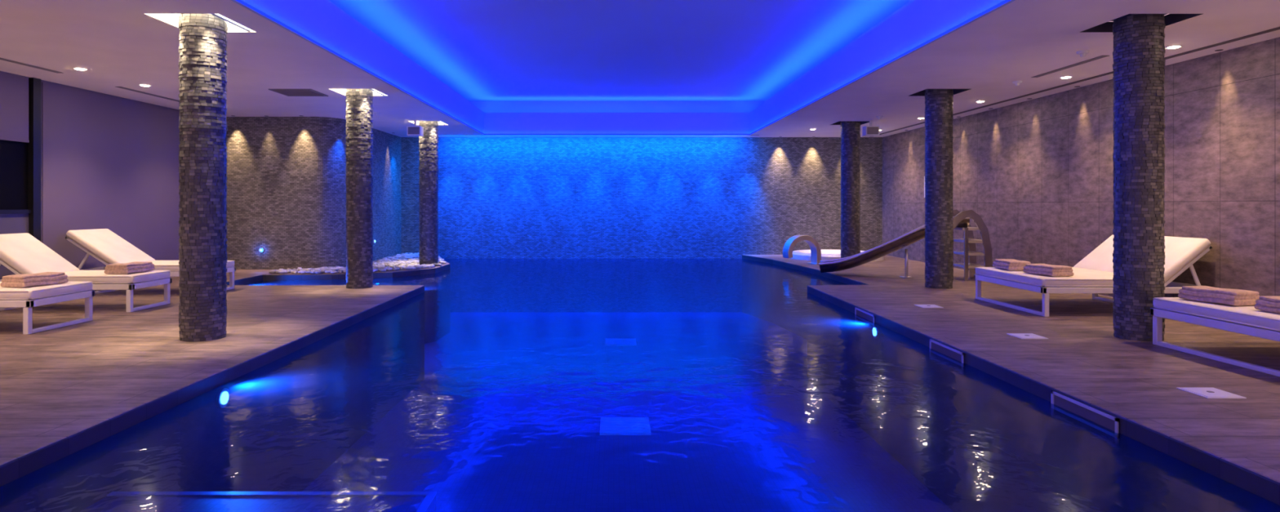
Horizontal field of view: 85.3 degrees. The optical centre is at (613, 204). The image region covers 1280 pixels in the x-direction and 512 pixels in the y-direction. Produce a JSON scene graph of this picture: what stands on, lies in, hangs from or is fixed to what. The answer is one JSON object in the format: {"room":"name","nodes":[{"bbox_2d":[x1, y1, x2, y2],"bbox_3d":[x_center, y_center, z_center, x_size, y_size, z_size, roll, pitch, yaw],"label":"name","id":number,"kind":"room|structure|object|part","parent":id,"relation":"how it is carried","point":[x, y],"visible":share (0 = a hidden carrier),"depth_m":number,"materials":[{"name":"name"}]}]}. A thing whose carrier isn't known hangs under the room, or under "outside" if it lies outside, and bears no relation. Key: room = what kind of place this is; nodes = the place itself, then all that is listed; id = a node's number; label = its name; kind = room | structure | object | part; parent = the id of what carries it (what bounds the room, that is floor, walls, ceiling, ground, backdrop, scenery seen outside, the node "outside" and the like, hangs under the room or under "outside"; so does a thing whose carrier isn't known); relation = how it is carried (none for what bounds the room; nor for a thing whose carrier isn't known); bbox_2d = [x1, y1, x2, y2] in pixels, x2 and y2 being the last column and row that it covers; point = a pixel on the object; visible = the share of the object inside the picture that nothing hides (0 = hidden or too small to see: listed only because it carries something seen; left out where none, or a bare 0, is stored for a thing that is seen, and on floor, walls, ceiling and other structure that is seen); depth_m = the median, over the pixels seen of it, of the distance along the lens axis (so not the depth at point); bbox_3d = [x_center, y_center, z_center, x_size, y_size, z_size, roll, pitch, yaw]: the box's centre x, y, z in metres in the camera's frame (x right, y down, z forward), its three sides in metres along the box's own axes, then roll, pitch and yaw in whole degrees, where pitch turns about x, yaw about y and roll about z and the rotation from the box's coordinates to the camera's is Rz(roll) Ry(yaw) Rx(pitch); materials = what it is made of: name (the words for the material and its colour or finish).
{"room":"spa","nodes":[
{"label":"spa","id":0,"kind":"room"},
{"bbox_2d":[40,80,179,241],"bbox_3d":[-7.600,-0.220,8.950,0.200,2.840,7.900,0,0,0],"label":"wall","id":1,"kind":"structure","parent":0,"point":[42,81],"depth_m":9.60,"materials":[{"name":"paint"}]},
{"bbox_2d":[0,77,40,279],"bbox_3d":[-7.515,-0.220,7.025,0.090,2.840,4.050,0,0,0],"label":"window","id":2,"kind":"structure","parent":1,"relation":"in","point":[20,162],"depth_m":8.86,"materials":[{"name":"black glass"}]},
{"bbox_2d":[0,71,29,142],"bbox_3d":[-7.513,-1.220,7.650,0.025,0.840,2.500,0,0,0],"label":"roller blind","id":3,"kind":"object","parent":2,"relation":"attached to","point":[14,88],"visible":1,"depth_m":8.69,"materials":[{"name":"fabric"}]},
{"bbox_2d":[41,82,180,269],"bbox_3d":[-7.490,-0.215,10.975,0.020,2.790,3.750,0,0,0],"label":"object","id":4,"kind":"structure","parent":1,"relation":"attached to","point":[112,163],"depth_m":10.27,"materials":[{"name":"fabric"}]},
{"bbox_2d":[0,260,449,486],"bbox_3d":[-5.165,1.950,7.150,4.670,1.500,19.300,0,0,0],"label":"floor","id":5,"kind":"structure","parent":0,"point":[66,390],"depth_m":5.65,"materials":[{"name":"wood"}]},
{"bbox_2d":[0,281,94,334],"bbox_3d":[-6.350,0.769,6.820,1.900,0.861,0.800,0,0,0],"label":"sun lounger","id":6,"kind":"object","parent":5,"relation":"on","point":[26,298],"visible":0.98,"depth_m":6.62,"materials":[{"name":"beige fabric"}]},
{"bbox_2d":[0,271,68,287],"bbox_3d":[-5.681,0.732,6.817,0.286,0.112,0.451,0,0,13],"label":"folded towel","id":7,"kind":"object","parent":6,"relation":"on","point":[46,277],"visible":1,"depth_m":6.70,"materials":[{"name":"beige fabric"}]},
{"bbox_2d":[0,281,92,299],"bbox_3d":[-5.965,0.838,6.820,1.130,0.095,0.780,0,0,0],"label":"seat cushion","id":8,"kind":"object","parent":6,"relation":"on","point":[69,289],"depth_m":6.68,"materials":[{"name":"beige fabric"}]},
{"bbox_2d":[0,232,172,312],"bbox_3d":[-6.330,0.769,8.100,1.900,0.861,0.700,0,0,0],"label":"sun lounger","id":9,"kind":"object","parent":5,"relation":"on","point":[22,253],"visible":0.73,"depth_m":7.96,"materials":[{"name":"beige fabric"}]},
{"bbox_2d":[0,232,79,274],"bbox_3d":[-6.818,0.598,8.100,0.810,0.095,0.680,35,0,0],"label":"cushion","id":10,"kind":"object","parent":9,"relation":"on","point":[22,253],"depth_m":8.05,"materials":[{"name":"beige fabric"}]},
{"bbox_3d":[-6.330,0.809,8.100,1.900,0.783,0.700,0,0,0],"label":"frame","id":11,"kind":"part","parent":9,"relation":"part of","materials":[{"name":"white metal"}]},
{"bbox_2d":[62,270,170,284],"bbox_3d":[-5.945,0.838,8.100,1.130,0.095,0.680,0,0,0],"label":"seat cushion","id":12,"kind":"object","parent":9,"relation":"on","point":[97,277],"depth_m":7.85,"materials":[{"name":"beige fabric"}]},
{"bbox_2d":[104,261,155,273],"bbox_3d":[-5.640,0.732,8.097,0.286,0.112,0.451,0,0,4],"label":"folded towel","id":13,"kind":"object","parent":9,"relation":"on","point":[135,266],"visible":1,"depth_m":7.94,"materials":[{"name":"beige fabric"}]},
{"bbox_2d":[64,228,235,293],"bbox_3d":[-6.370,0.768,9.575,1.900,0.863,0.750,0,0,0],"label":"sun lounger","id":14,"kind":"object","parent":5,"relation":"on","point":[104,245],"visible":0.44,"depth_m":9.43,"materials":[{"name":"beige fabric"}]},
{"bbox_2d":[66,228,155,264],"bbox_3d":[-6.920,0.598,9.575,0.860,0.095,0.730,33,0,0],"label":"cushion","id":15,"kind":"object","parent":14,"relation":"on","point":[104,245],"depth_m":9.42,"materials":[{"name":"beige fabric"}]},
{"bbox_2d":[143,260,234,270],"bbox_3d":[-6.000,0.838,9.575,1.160,0.095,0.730,0,0,0],"label":"seat cushion","id":16,"kind":"object","parent":14,"relation":"on","point":[158,264],"depth_m":9.39,"materials":[{"name":"beige fabric"}]},
{"bbox_2d":[178,13,227,341],"bbox_3d":[-3.710,-0.270,6.270,0.381,2.940,0.382,0,0,-17],"label":"column","id":17,"kind":"structure","parent":5,"relation":"on","point":[202,37],"depth_m":6.12,"materials":[{"name":"stone"}]},
{"bbox_2d":[268,252,446,273],"bbox_3d":[-4.407,1.166,14.210,2.388,0.065,4.885,0,0,14],"label":"pebble bed","id":18,"kind":"object","parent":5,"relation":"on","point":[407,260],"visible":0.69,"depth_m":13.03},
{"bbox_2d":[345,88,373,288],"bbox_3d":[-3.710,-0.270,10.120,0.382,2.940,0.381,0,0,20],"label":"column","id":19,"kind":"structure","parent":5,"relation":"on","point":[359,102],"depth_m":9.96,"materials":[{"name":"stone"}]},
{"bbox_2d":[418,120,438,264],"bbox_3d":[-3.710,-0.270,13.900,0.382,2.940,0.381,0,0,-17],"label":"column","id":20,"kind":"structure","parent":5,"relation":"on","point":[428,143],"depth_m":13.74,"materials":[{"name":"stone"}]},
{"bbox_2d":[225,116,400,269],"bbox_3d":[-5.604,-0.210,14.313,1.961,2.860,4.660,0,0,33],"label":"wall","id":21,"kind":"structure","parent":0,"point":[286,184],"depth_m":12.90,"materials":[{"name":"stone"}]},
{"bbox_2d":[212,0,1015,134],"bbox_3d":[0.075,-2.083,8.400,7.110,0.894,16.500,0,0,0],"label":"ceiling","id":22,"kind":"structure","parent":0,"point":[493,66],"depth_m":10.46,"materials":[{"name":"paint"}]},
{"bbox_2d":[0,258,1279,511],"bbox_3d":[-1.100,1.300,7.150,9.900,0.001,19.300,0,0,0],"label":"pool water","id":23,"kind":"object","parent":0,"point":[502,384],"visible":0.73,"depth_m":4.18,"materials":[{"name":"blue liquid"}]},
{"bbox_2d":[0,0,1279,137],"bbox_3d":[-0.500,-1.640,7.250,14.400,0.001,19.500,0,0,0],"label":"ceiling","id":24,"kind":"structure","parent":0,"point":[118,44],"depth_m":7.72,"materials":[{"name":"paint"}]},
{"bbox_2d":[0,57,63,73],"bbox_3d":[-6.860,-1.637,6.800,0.080,0.005,3.600,0,0,0],"label":"ceiling vent","id":25,"kind":"object","parent":24,"relation":"in","point":[2,59],"visible":1,"depth_m":8.15,"materials":[{"name":"black metal"}]},
{"bbox_2d":[73,67,87,70],"bbox_3d":[-6.420,-1.635,8.350,0.136,0.010,0.136,0,0,0],"label":"recessed light","id":26,"kind":"object","parent":24,"relation":"in","point":[78,68],"visible":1,"depth_m":8.32,"materials":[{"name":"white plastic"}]},
{"bbox_2d":[138,84,151,86],"bbox_3d":[-6.420,-1.635,9.500,0.136,0.010,0.136,0,0,0],"label":"recessed light","id":27,"kind":"object","parent":24,"relation":"in","point":[143,85],"visible":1,"depth_m":9.47,"materials":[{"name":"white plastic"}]},
{"bbox_2d":[115,86,179,102],"bbox_3d":[-6.860,-1.637,10.900,0.080,0.005,2.600,0,0,0],"label":"ceiling vent","id":28,"kind":"object","parent":24,"relation":"in","point":[122,87],"visible":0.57,"depth_m":10.18,"materials":[{"name":"black metal"}]},
{"bbox_2d":[145,13,255,31],"bbox_3d":[-3.710,-1.710,6.270,0.680,0.139,0.680,0,0,0],"label":"ceiling light","id":29,"kind":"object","parent":24,"relation":"attached to","point":[171,19],"depth_m":6.35,"materials":[{"name":"paint"}]},
{"bbox_2d":[268,88,328,96],"bbox_3d":[-4.580,-1.630,10.100,0.600,0.020,0.600,0,0,0],"label":"ceiling vent","id":30,"kind":"object","parent":24,"relation":"attached to","point":[289,92],"depth_m":10.01,"materials":[{"name":"grey metal"}]},
{"bbox_2d":[329,88,386,95],"bbox_3d":[-3.710,-1.710,10.120,0.680,0.139,0.680,0,0,0],"label":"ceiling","id":31,"kind":"structure","parent":24,"relation":"attached to","point":[342,91],"depth_m":10.33,"materials":[{"name":"paint"}]},
{"bbox_2d":[373,111,380,115],"bbox_3d":[-4.200,-1.610,12.300,0.118,0.060,0.118,0,0,0],"label":"smoke detector","id":32,"kind":"object","parent":24,"relation":"attached to","point":[376,113],"visible":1,"depth_m":12.28,"materials":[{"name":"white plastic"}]},
{"bbox_2d":[407,120,423,136],"bbox_3d":[-3.850,-1.490,13.447,0.260,0.300,0.205,0,0,0],"label":"ceiling speaker","id":33,"kind":"object","parent":24,"relation":"hanging from","point":[412,131],"depth_m":13.35},
{"bbox_2d":[408,120,447,124],"bbox_3d":[-3.710,-1.710,13.900,0.680,0.139,0.680,0,0,0],"label":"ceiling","id":34,"kind":"structure","parent":24,"relation":"attached to","point":[412,122],"depth_m":14.22,"materials":[{"name":"paint"}]},
{"bbox_2d":[438,134,759,135],"bbox_3d":[-0.400,-1.637,16.250,7.600,0.005,0.060,0,0,0],"label":"blue wash slot","id":35,"kind":"object","parent":24,"relation":"attached to","point":[438,135],"visible":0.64,"depth_m":16.25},
{"bbox_2d":[235,0,1010,134],"bbox_3d":[0.075,-1.651,8.400,6.210,0.022,15.600,0,0,0],"label":"led strip","id":36,"kind":"object","parent":24,"relation":"attached to","point":[239,1],"visible":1,"depth_m":8.16,"materials":[{"name":"blue plastic"}]},
{"bbox_2d":[830,120,869,124],"bbox_3d":[4.740,-1.710,13.900,0.680,0.139,0.680,0,0,0],"label":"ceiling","id":37,"kind":"structure","parent":24,"relation":"attached to","point":[839,122],"depth_m":14.22,"materials":[{"name":"paint"}]},
{"bbox_2d":[862,120,879,136],"bbox_3d":[4.980,-1.490,13.447,0.260,0.300,0.205,0,0,0],"label":"ceiling speaker","id":38,"kind":"object","parent":24,"relation":"hanging from","point":[867,131],"depth_m":13.35},
{"bbox_2d":[879,121,924,134],"bbox_3d":[6.151,-1.637,14.870,0.097,0.005,2.373,0,0,0],"label":"ceiling vent","id":39,"kind":"object","parent":24,"relation":"in","point":[923,122],"depth_m":14.72,"materials":[{"name":"black metal"}]},
{"bbox_2d":[909,88,970,95],"bbox_3d":[4.740,-1.710,10.120,0.680,0.139,0.680,0,0,0],"label":"ceiling recess","id":40,"kind":"structure","parent":24,"relation":"attached to","point":[954,91],"depth_m":10.33,"materials":[{"name":"paint"}]},
{"bbox_2d":[1012,80,1022,85],"bbox_3d":[5.350,-1.610,9.200,0.118,0.060,0.118,0,0,0],"label":"smoke detector","id":41,"kind":"object","parent":24,"relation":"attached to","point":[1015,82],"visible":1,"depth_m":9.17,"materials":[{"name":"white plastic"}]},
{"bbox_2d":[952,71,1113,115],"bbox_3d":[6.151,-1.637,10.532,0.098,0.005,4.074,0,0,0],"label":"ceiling vent","id":42,"kind":"object","parent":24,"relation":"in","point":[1109,73],"depth_m":10.03,"materials":[{"name":"black metal"}]},
{"bbox_2d":[1059,75,1071,78],"bbox_3d":[5.800,-1.635,8.900,0.136,0.010,0.136,0,0,0],"label":"recessed light","id":43,"kind":"object","parent":24,"relation":"in","point":[1065,77],"visible":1,"depth_m":8.88,"materials":[{"name":"white plastic"}]},
{"bbox_2d":[1031,55,1108,77],"bbox_3d":[5.390,-1.637,8.250,0.080,0.005,1.300,0,0,0],"label":"ceiling vent","id":44,"kind":"object","parent":24,"relation":"in","point":[1100,56],"visible":1,"depth_m":8.16,"materials":[{"name":"black metal"}]},
{"bbox_2d":[1075,49,1088,57],"bbox_3d":[5.000,-1.610,7.400,0.118,0.060,0.118,0,0,0],"label":"smoke detector","id":45,"kind":"object","parent":24,"relation":"attached to","point":[1082,53],"visible":1,"depth_m":7.38,"materials":[{"name":"white plastic"}]},
{"bbox_2d":[1081,13,1201,31],"bbox_3d":[4.740,-1.710,6.270,0.680,0.139,0.680,0,0,0],"label":"ceiling recess","id":46,"kind":"structure","parent":24,"relation":"attached to","point":[1170,19],"depth_m":6.35,"materials":[{"name":"paint"}]},
{"bbox_2d":[1164,44,1182,48],"bbox_3d":[5.800,-1.635,7.190,0.136,0.010,0.136,0,0,0],"label":"recessed light","id":47,"kind":"object","parent":24,"relation":"in","point":[1175,46],"visible":1,"depth_m":7.16,"materials":[{"name":"white plastic"}]},
{"bbox_2d":[1164,26,1279,59],"bbox_3d":[6.151,-1.637,7.083,0.098,0.005,1.395,0,0,0],"label":"ceiling vent","id":48,"kind":"object","parent":24,"relation":"in","point":[1195,50],"depth_m":7.00,"materials":[{"name":"black metal"}]},
{"bbox_2d":[400,137,882,258],"bbox_3d":[0.550,0.530,16.900,11.900,4.340,0.200,0,0,0],"label":"wall","id":49,"kind":"structure","parent":0,"point":[500,197],"depth_m":16.80,"materials":[{"name":"blue stone"}]},
{"bbox_2d":[742,254,1279,505],"bbox_3d":[4.690,1.950,7.150,3.620,1.500,19.300,0,0,0],"label":"floor","id":50,"kind":"structure","parent":0,"point":[1236,442],"depth_m":5.47,"materials":[{"name":"wood"}]},
{"bbox_2d":[782,235,821,264],"bbox_3d":[3.845,0.905,14.106,0.789,0.590,0.340,0,0,-14],"label":"spout","id":51,"kind":"object","parent":50,"relation":"on","point":[815,251],"visible":0.95,"depth_m":14.04,"materials":[{"name":"metal"}]},
{"bbox_2d":[791,248,884,261],"bbox_3d":[5.000,1.130,15.600,2.000,0.140,2.000,0,0,0],"label":"spa","id":52,"kind":"object","parent":50,"relation":"on","point":[826,254],"visible":0.38,"depth_m":15.22,"materials":[{"name":"plastic"}]},
{"bbox_2d":[840,120,860,257],"bbox_3d":[4.740,-0.270,13.900,0.382,2.940,0.381,0,0,20],"label":"column","id":53,"kind":"structure","parent":50,"relation":"on","point":[850,130],"depth_m":13.74,"materials":[{"name":"stone"}]},
{"bbox_2d":[854,306,875,322],"bbox_3d":[2.872,1.274,7.950,0.012,0.112,0.600,0,0,0],"label":"skimmer","id":54,"kind":"object","parent":50,"relation":"attached to","point":[866,315],"visible":0.61,"depth_m":7.94,"materials":[{"name":"grey plastic"}]},
{"bbox_2d":[818,208,992,280],"bbox_3d":[4.777,0.638,11.510,2.652,1.129,0.738,0,0,20],"label":"slide","id":55,"kind":"object","parent":50,"relation":"on","point":[961,220],"visible":0.72,"depth_m":11.31,"materials":[{"name":"metal"}]},
{"bbox_2d":[914,304,943,307],"bbox_3d":[3.720,1.194,8.200,0.240,0.011,0.240,0,0,0],"label":"lid","id":56,"kind":"object","parent":50,"relation":"on","point":[918,305],"visible":1,"depth_m":8.18,"materials":[{"name":"white plastic"}]},
{"bbox_2d":[924,88,953,288],"bbox_3d":[4.740,-0.270,10.120,0.381,2.940,0.382,0,0,-31],"label":"column","id":57,"kind":"structure","parent":50,"relation":"on","point":[939,109],"depth_m":9.97,"materials":[{"name":"stone"}]},
{"bbox_2d":[929,338,964,363],"bbox_3d":[2.872,1.274,6.000,0.012,0.112,0.600,0,0,0],"label":"skimmer","id":58,"kind":"object","parent":50,"relation":"attached to","point":[957,355],"visible":0.63,"depth_m":5.98,"materials":[{"name":"grey plastic"}]},
{"bbox_2d":[1006,333,1048,338],"bbox_3d":[3.770,1.194,6.330,0.240,0.011,0.240,0,0,0],"label":"lid","id":59,"kind":"object","parent":50,"relation":"on","point":[1021,335],"visible":1,"depth_m":6.31,"materials":[{"name":"white plastic"}]},
{"bbox_2d":[1050,391,1119,433],"bbox_3d":[2.872,1.274,4.250,0.012,0.112,0.600,0,0,0],"label":"skimmer","id":60,"kind":"object","parent":50,"relation":"attached to","point":[1108,421],"visible":0.63,"depth_m":4.22,"materials":[{"name":"grey plastic"}]},
{"bbox_2d":[973,235,1213,316],"bbox_3d":[5.530,0.781,8.155,1.860,0.838,1.430,0,0,0],"label":"sun lounger","id":61,"kind":"object","parent":50,"relation":"on","point":[1094,274],"visible":0.62,"depth_m":7.66,"materials":[{"name":"beige fabric"}]},
{"bbox_2d":[992,258,1030,270],"bbox_3d":[4.880,0.732,8.497,0.286,0.112,0.451,0,0,7],"label":"folded towel","id":62,"kind":"object","parent":61,"relation":"on","point":[1005,264],"visible":0.85,"depth_m":8.33,"materials":[{"name":"beige fabric"}]},
{"bbox_2d":[975,266,1113,287],"bbox_3d":[5.245,0.838,8.155,1.290,0.095,1.410,0,0,0],"label":"seat cushion","id":63,"kind":"object","parent":61,"relation":"on","point":[1083,277],"depth_m":7.76,"materials":[{"name":"beige fabric"}]},
{"bbox_2d":[1022,263,1074,276],"bbox_3d":[4.900,0.732,7.827,0.286,0.112,0.451,0,0,-7],"label":"folded towel","id":64,"kind":"object","parent":61,"relation":"on","point":[1033,268],"visible":1,"depth_m":7.68,"materials":[{"name":"beige fabric"}]},
{"bbox_2d":[1073,235,1210,282],"bbox_3d":[6.139,0.609,8.155,0.711,0.095,1.410,-39,0,0],"label":"cushion","id":65,"kind":"object","parent":61,"relation":"on","point":[1180,252],"depth_m":7.66,"materials":[{"name":"beige fabric"}]},
{"bbox_2d":[1112,13,1165,341],"bbox_3d":[4.740,-0.270,6.270,0.382,2.940,0.381,0,0,30],"label":"column","id":66,"kind":"structure","parent":50,"relation":"on","point":[1139,47],"depth_m":6.13,"materials":[{"name":"stone"}]},
{"bbox_2d":[1176,387,1246,398],"bbox_3d":[3.800,1.194,4.420,0.240,0.011,0.240,0,0,0],"label":"lid","id":67,"kind":"object","parent":50,"relation":"on","point":[1207,393],"visible":1,"depth_m":4.39,"materials":[{"name":"white plastic"}]},
{"bbox_2d":[1150,297,1279,377],"bbox_3d":[5.550,0.771,5.265,1.860,0.857,1.430,0,0,0],"label":"sun lounger","id":68,"kind":"object","parent":50,"relation":"on","point":[1248,320],"visible":0.84,"depth_m":5.35,"materials":[{"name":"beige fabric"}]},
{"bbox_2d":[1152,297,1279,331],"bbox_3d":[5.265,0.838,5.265,1.290,0.095,1.410,0,0,0],"label":"seat cushion","id":69,"kind":"object","parent":68,"relation":"on","point":[1242,317],"depth_m":5.32,"materials":[{"name":"beige fabric"}]},
{"bbox_2d":[1177,285,1259,306],"bbox_3d":[4.900,0.732,5.617,0.286,0.112,0.451,0,0,-10],"label":"folded towel","id":70,"kind":"object","parent":68,"relation":"on","point":[1236,297],"visible":0.94,"depth_m":5.50,"materials":[{"name":"beige fabric"}]},
{"bbox_2d":[1253,295,1279,313],"bbox_3d":[4.940,0.732,4.977,0.286,0.112,0.451,0,0,-2],"label":"folded towel","id":71,"kind":"object","parent":68,"relation":"on","point":[1271,304],"visible":1,"depth_m":5.10,"materials":[{"name":"beige fabric"}]},
{"bbox_2d":[882,36,1279,297],"bbox_3d":[6.600,-0.220,10.500,0.200,2.840,13.000,0,0,0],"label":"wall","id":72,"kind":"structure","parent":0,"point":[1037,172],"depth_m":9.22,"materials":[{"name":"stone"}]}
]}

